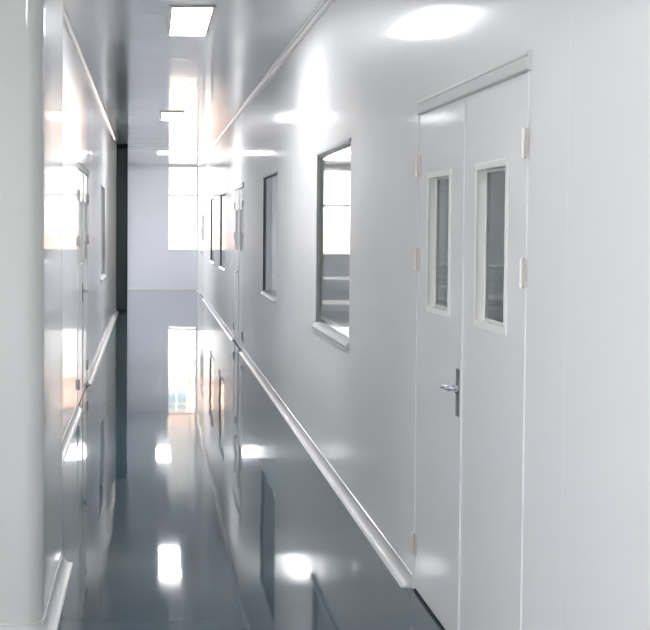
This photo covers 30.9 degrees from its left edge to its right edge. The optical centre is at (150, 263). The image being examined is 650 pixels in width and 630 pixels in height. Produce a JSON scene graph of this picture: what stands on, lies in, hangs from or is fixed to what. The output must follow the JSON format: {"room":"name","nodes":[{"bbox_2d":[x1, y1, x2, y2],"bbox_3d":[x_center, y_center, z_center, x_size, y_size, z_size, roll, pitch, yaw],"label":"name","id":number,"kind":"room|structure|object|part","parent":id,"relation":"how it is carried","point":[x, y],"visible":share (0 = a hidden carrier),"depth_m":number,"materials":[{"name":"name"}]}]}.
{"room":"cleanroom corridor","nodes":[
{"label":"cleanroom corridor","id":0,"kind":"room"},
{"bbox_2d":[0,0,62,623],"bbox_3d":[-1.700,-0.109,4.734,2.600,2.990,0.970,0,2,0],"label":"wall","id":1,"kind":"structure","parent":0,"point":[31,31],"depth_m":4.28,"materials":[{"name":"white paint"}]},
{"bbox_2d":[0,551,72,629],"bbox_3d":[-1.681,1.357,4.758,2.650,0.058,1.020,0,2,0],"label":"baseboard","id":2,"kind":"structure","parent":1,"relation":"attached to","point":[52,615],"depth_m":4.63,"materials":[{"name":"silver metal"}]},
{"bbox_2d":[62,24,116,437],"bbox_3d":[-0.629,-0.492,16.403,0.042,2.990,22.380,0,2,0],"label":"wall","id":3,"kind":"structure","parent":0,"point":[88,140],"depth_m":10.53,"materials":[{"name":"white paint"}]},
{"bbox_2d":[78,162,88,405],"bbox_3d":[-0.606,0.165,10.378,0.091,2.076,1.447,0,2,0],"label":"door","id":4,"kind":"structure","parent":3,"relation":"in","point":[83,172],"depth_m":10.34,"materials":[{"name":"white paint"}]},
{"bbox_3d":[-0.626,-0.270,10.012,0.046,0.564,0.364,0,2,0],"label":"glazing frame","id":5,"kind":"part","parent":4,"relation":"part of","materials":[{"name":"white metal"}]},
{"bbox_3d":[-0.629,0.178,10.372,0.045,2.050,1.420,0,2,0],"label":"frame","id":6,"kind":"part","parent":4,"relation":"part of","materials":[{"name":"white paint"}]},
{"bbox_3d":[-0.598,-0.842,10.363,0.016,0.062,1.410,0,2,0],"label":"head trim","id":7,"kind":"part","parent":4,"relation":"part of","materials":[{"name":"white metal"}]},
{"bbox_3d":[-0.626,-0.293,10.701,0.046,0.564,0.364,0,2,0],"label":"glazing frame","id":8,"kind":"part","parent":4,"relation":"part of","materials":[{"name":"white metal"}]},
{"bbox_2d":[62,310,118,465],"bbox_3d":[-0.590,1.084,13.123,0.050,0.058,15.720,0,2,0],"label":"baseboard","id":9,"kind":"structure","parent":3,"relation":"attached to","point":[67,438],"depth_m":9.61,"materials":[{"name":"silver metal"}]},
{"bbox_2d":[63,1,118,145],"bbox_3d":[-0.581,-1.843,12.796,0.042,0.050,15.260,0,2,0],"label":"trim","id":10,"kind":"structure","parent":3,"relation":"attached to","point":[67,22],"depth_m":10.15,"materials":[{"name":"silver metal"}]},
{"bbox_2d":[101,184,106,281],"bbox_3d":[-0.620,-0.388,14.720,0.068,1.202,1.370,0,2,0],"label":"window","id":11,"kind":"structure","parent":3,"relation":"in","point":[103,276],"depth_m":15.02,"materials":[{"name":"grey metal"}]},
{"bbox_3d":[-0.626,-0.396,14.720,0.002,1.122,1.322,0,2,0],"label":"glass","id":12,"kind":"part","parent":11,"relation":"part of","materials":[{"name":"glass"}]},
{"bbox_3d":[-0.619,-0.396,14.720,0.018,1.150,1.350,0,2,0],"label":"frame","id":13,"kind":"part","parent":11,"relation":"part of","materials":[{"name":"grey metal"}]},
{"bbox_2d":[63,0,350,165],"bbox_3d":[1.708,-1.917,12.753,9.600,0.120,29.820,0,2,0],"label":"ceiling","id":14,"kind":"structure","parent":0,"point":[139,71],"depth_m":10.24,"materials":[{"name":"white paint"}]},
{"bbox_2d":[157,150,172,154],"bbox_3d":[0.280,-2.187,22.740,0.306,0.014,1.144,0,2,0],"label":"recessed light","id":15,"kind":"object","parent":14,"relation":"in","point":[159,152],"visible":1,"depth_m":22.67,"materials":[{"name":"white plastic"}]},
{"bbox_2d":[158,151,171,153],"bbox_3d":[0.280,-2.188,22.740,0.262,0.009,1.100,0,2,0],"label":"diffuser","id":16,"kind":"object","parent":15,"relation":"attached to","point":[159,152],"depth_m":22.68,"materials":[{"name":"white plastic"}]},
{"bbox_2d":[160,111,184,120],"bbox_3d":[0.279,-1.935,15.144,0.306,0.014,1.144,0,2,0],"label":"recessed light","id":17,"kind":"object","parent":14,"relation":"in","point":[164,115],"visible":1,"depth_m":15.02,"materials":[{"name":"white plastic"}]},
{"bbox_2d":[161,113,181,119],"bbox_3d":[0.279,-1.937,15.144,0.262,0.009,1.100,0,2,0],"label":"diffuser","id":18,"kind":"object","parent":17,"relation":"attached to","point":[164,116],"depth_m":15.15,"materials":[{"name":"white plastic"}]},
{"bbox_2d":[167,5,215,35],"bbox_3d":[0.277,-1.702,8.108,0.306,0.014,1.144,0,2,0],"label":"recessed light","id":19,"kind":"object","parent":14,"relation":"in","point":[183,20],"visible":1,"depth_m":8.00,"materials":[{"name":"white plastic"}]},
{"bbox_2d":[324,156,341,159],"bbox_3d":[3.810,-2.225,24.339,0.306,0.014,1.144,0,2,0],"label":"recessed light","id":20,"kind":"object","parent":14,"relation":"in","point":[326,157],"visible":0.79,"depth_m":24.10,"materials":[{"name":"white"}]},
{"bbox_2d":[324,157,338,159],"bbox_3d":[3.810,-2.226,24.339,0.262,0.009,1.100,0,2,0],"label":"diffuser","id":21,"kind":"object","parent":20,"relation":"attached to","point":[325,158],"depth_m":24.45,"materials":[{"name":"white"}]},
{"bbox_2d":[127,165,350,289],"bbox_3d":[1.704,-0.855,27.647,9.400,2.990,0.120,0,2,0],"label":"wall","id":22,"kind":"structure","parent":0,"point":[150,263],"depth_m":27.60,"materials":[{"name":"white paint"}]},
{"bbox_2d":[127,287,194,289],"bbox_3d":[0.257,0.607,27.610,1.620,0.058,0.050,0,2,0],"label":"baseboard","id":23,"kind":"structure","parent":22,"relation":"attached to","point":[128,288],"depth_m":27.63,"materials":[{"name":"silver metal"}]},
{"bbox_2d":[168,167,196,250],"bbox_3d":[0.771,-1.298,27.602,0.690,2.030,0.100,0,2,0],"label":"window","id":24,"kind":"structure","parent":22,"relation":"in","point":[190,194],"depth_m":27.59,"materials":[{"name":"white"}]},
{"bbox_2d":[323,170,350,255],"bbox_3d":[4.655,-1.201,27.605,1.500,2.050,0.100,0,2,0],"label":"window","id":25,"kind":"structure","parent":22,"relation":"in","point":[324,170],"depth_m":27.60,"materials":[{"name":"white"}]},
{"bbox_2d":[58,290,502,629],"bbox_3d":[1.695,1.192,12.856,9.600,0.120,29.820,0,2,0],"label":"floor","id":26,"kind":"structure","parent":0,"point":[190,501],"depth_m":6.37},
{"bbox_2d":[116,144,127,311],"bbox_3d":[-0.509,-0.628,20.537,0.197,2.990,0.132,0,2,0],"label":"wall pier","id":27,"kind":"object","parent":26,"relation":"on","point":[122,149],"visible":0.86,"depth_m":20.49,"materials":[{"name":"grey"}]},
{"bbox_2d":[323,276,447,310],"bbox_3d":[2.547,0.642,13.704,1.900,0.930,0.750,0,2,0],"label":"workbench","id":28,"kind":"object","parent":26,"relation":"on","point":[328,305],"visible":0.06,"depth_m":13.33,"materials":[{"name":"white metal"}]},
{"bbox_2d":[323,300,446,310],"bbox_3d":[2.548,0.507,13.699,1.778,0.080,0.730,0,2,0],"label":"shelf","id":29,"kind":"object","parent":28,"relation":"attached to","point":[328,305],"depth_m":13.33,"materials":[{"name":"white metal"}]},
{"bbox_3d":[2.549,0.265,13.341,1.780,0.037,0.020,0,2,0],"label":"rail","id":30,"kind":"part","parent":28,"relation":"part of","materials":[{"name":"grey metal"}]},
{"bbox_2d":[323,276,447,282],"bbox_3d":[2.549,0.195,13.689,1.900,0.035,0.750,0,2,0],"label":"countertop","id":31,"kind":"structure","parent":28,"relation":"on","point":[325,279],"depth_m":13.31,"materials":[{"name":"white laminate"}]},
{"bbox_2d":[438,265,503,310],"bbox_3d":[3.098,0.572,10.299,1.700,1.300,0.750,0,2,0],"label":"workbench","id":32,"kind":"object","parent":26,"relation":"on","point":[442,298],"visible":0.03,"depth_m":10.35,"materials":[{"name":"grey metal"}]},
{"bbox_2d":[438,294,503,303],"bbox_3d":[3.099,0.320,10.291,1.700,0.035,0.750,0,2,0],"label":"countertop","id":33,"kind":"structure","parent":32,"relation":"on","point":[442,298],"depth_m":10.04,"materials":[{"name":"white laminate"}]},
{"bbox_2d":[439,265,503,268],"bbox_3d":[3.100,0.034,10.502,1.568,0.022,0.290,0,2,0],"label":"shelf","id":34,"kind":"object","parent":32,"relation":"attached to","point":[440,266],"depth_m":10.36,"materials":[{"name":"white metal"}]},
{"bbox_2d":[439,277,503,280],"bbox_3d":[3.099,0.144,10.505,1.568,0.022,0.290,0,2,0],"label":"shelf","id":35,"kind":"object","parent":32,"relation":"attached to","point":[440,278],"depth_m":10.36,"materials":[{"name":"grey metal"}]},
{"bbox_3d":[3.098,0.391,9.943,1.580,0.037,0.020,0,2,0],"label":"rail","id":36,"kind":"part","parent":32,"relation":"part of","materials":[{"name":"grey metal"}]},
{"bbox_2d":[197,0,649,629],"bbox_3d":[1.153,-0.364,12.795,0.042,2.990,29.600,0,2,0],"label":"wall","id":37,"kind":"structure","parent":0,"point":[361,73],"depth_m":3.78,"materials":[{"name":"white paint"}]},
{"bbox_2d":[200,200,204,297],"bbox_3d":[1.127,-0.307,24.847,0.091,2.076,1.447,0,2,0],"label":"door","id":38,"kind":"structure","parent":37,"relation":"in","point":[202,202],"depth_m":24.86,"materials":[{"name":"white paint"}]},
{"bbox_3d":[1.150,-0.294,24.854,0.045,2.050,1.420,0,2,0],"label":"frame","id":39,"kind":"part","parent":38,"relation":"part of","materials":[{"name":"white paint"}]},
{"bbox_2d":[209,197,214,264],"bbox_3d":[1.145,-0.590,21.042,0.068,1.202,1.320,0,2,0],"label":"window","id":40,"kind":"structure","parent":37,"relation":"in","point":[211,261],"depth_m":21.31,"materials":[{"name":"grey metal"}]},
{"bbox_3d":[1.151,-0.598,21.042,0.002,1.122,1.272,0,2,0],"label":"glass","id":41,"kind":"part","parent":40,"relation":"part of","materials":[{"name":"glass"}]},
{"bbox_2d":[218,192,225,271],"bbox_3d":[1.144,-0.491,18.064,0.068,1.202,1.320,0,2,0],"label":"window","id":42,"kind":"structure","parent":37,"relation":"in","point":[222,196],"depth_m":18.34,"materials":[{"name":"grey metal"}]},
{"bbox_3d":[1.150,-0.499,18.063,0.002,1.122,1.272,0,2,0],"label":"glass","id":43,"kind":"part","parent":42,"relation":"part of","materials":[{"name":"glass"}]},
{"bbox_2d":[233,182,243,350],"bbox_3d":[1.125,0.029,14.702,0.091,2.076,1.447,0,2,0],"label":"door","id":44,"kind":"structure","parent":37,"relation":"in","point":[239,189],"depth_m":14.69,"materials":[{"name":"white paint"}]},
{"bbox_3d":[1.149,-0.429,15.039,0.046,0.564,0.364,0,2,0],"label":"glazing frame","id":45,"kind":"part","parent":44,"relation":"part of","materials":[{"name":"white metal"}]},
{"bbox_3d":[1.126,-0.976,14.650,0.016,0.062,1.410,0,2,0],"label":"head trim","id":46,"kind":"part","parent":44,"relation":"part of","materials":[{"name":"white metal"}]},
{"bbox_3d":[1.149,-0.406,14.349,0.046,0.564,0.364,0,2,0],"label":"glazing frame","id":47,"kind":"part","parent":44,"relation":"part of","materials":[{"name":"white metal"}]},
{"bbox_2d":[197,0,334,166],"bbox_3d":[1.117,-1.834,12.746,0.042,0.050,29.600,0,2,0],"label":"trim","id":48,"kind":"structure","parent":37,"relation":"attached to","point":[323,5],"depth_m":9.89,"materials":[{"name":"silver metal"}]},
{"bbox_2d":[260,170,277,303],"bbox_3d":[1.143,-0.255,10.927,0.068,1.202,1.320,0,2,0],"label":"window","id":49,"kind":"structure","parent":37,"relation":"in","point":[269,292],"depth_m":11.01,"materials":[{"name":"grey"}]},
{"bbox_3d":[1.125,0.321,10.947,0.038,0.050,1.320,0,2,0],"label":"sill","id":50,"kind":"part","parent":49,"relation":"part of","materials":[{"name":"white metal"}]},
{"bbox_3d":[1.132,-0.843,10.908,0.008,0.024,1.312,0,2,0],"label":"head trim","id":51,"kind":"part","parent":49,"relation":"part of","materials":[{"name":"grey metal"}]},
{"bbox_2d":[196,287,412,587],"bbox_3d":[1.100,1.101,12.843,0.050,0.058,29.600,0,2,0],"label":"baseboard","id":52,"kind":"structure","parent":37,"relation":"attached to","point":[388,555],"depth_m":6.75,"materials":[{"name":"silver metal"}]},
{"bbox_2d":[312,138,350,349],"bbox_3d":[1.143,-0.130,7.184,0.068,1.202,1.350,0,2,0],"label":"window","id":53,"kind":"structure","parent":37,"relation":"in","point":[331,333],"depth_m":7.83,"materials":[{"name":"grey metal"}]},
{"bbox_3d":[1.125,0.445,7.204,0.038,0.050,1.350,0,2,0],"label":"sill","id":54,"kind":"part","parent":53,"relation":"part of","materials":[{"name":"white"}]},
{"bbox_3d":[1.131,-0.719,7.165,0.008,0.024,1.342,0,2,0],"label":"head trim","id":55,"kind":"part","parent":53,"relation":"part of","materials":[{"name":"grey metal"}]},
{"bbox_2d":[410,49,531,629],"bbox_3d":[1.124,0.379,4.168,0.091,2.076,1.447,0,2,0],"label":"door","id":56,"kind":"structure","parent":37,"relation":"in","point":[466,537],"depth_m":4.05,"materials":[{"name":"white paint"}]},
{"bbox_3d":[1.147,-0.079,4.505,0.046,0.564,0.364,0,2,0],"label":"glazing frame","id":57,"kind":"part","parent":56,"relation":"part of","materials":[{"name":"white metal"}]},
{"bbox_3d":[1.100,0.456,4.247,0.044,0.040,0.123,0,2,0],"label":"lever handle","id":58,"kind":"part","parent":56,"relation":"part of","materials":[{"name":"silver metal"}]},
{"bbox_3d":[1.125,0.473,4.206,0.006,0.175,0.048,0,2,0],"label":"lock plate","id":59,"kind":"part","parent":56,"relation":"part of","materials":[{"name":"grey metal"}]},
{"bbox_3d":[1.125,-0.627,4.116,0.016,0.062,1.410,0,2,0],"label":"head trim","id":60,"kind":"part","parent":56,"relation":"part of","materials":[{"name":"white metal"}]},
{"bbox_3d":[1.147,-0.057,3.815,0.046,0.564,0.364,0,2,0],"label":"glazing frame","id":61,"kind":"part","parent":56,"relation":"part of","materials":[{"name":"white metal"}]},
{"bbox_2d":[438,170,504,311],"bbox_3d":[6.452,-0.341,12.795,0.100,2.990,29.600,0,2,0],"label":"wall","id":62,"kind":"structure","parent":0,"point":[497,178],"depth_m":21.48,"materials":[{"name":"grey paint"}]},
{"label":"outside","id":63,"kind":"structure","parent":0,"visible":0},
{"bbox_3d":[-0.003,0.773,40.048,120.000,0.100,200.000,0,2,0],"label":"ground","id":64,"kind":"structure","parent":63,"visible":0},
{"bbox_2d":[169,168,350,253],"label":"window","id":65,"kind":"structure","parent":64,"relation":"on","point":[336,220],"depth_m":45.97,"materials":[{"name":"beige"}]}
]}

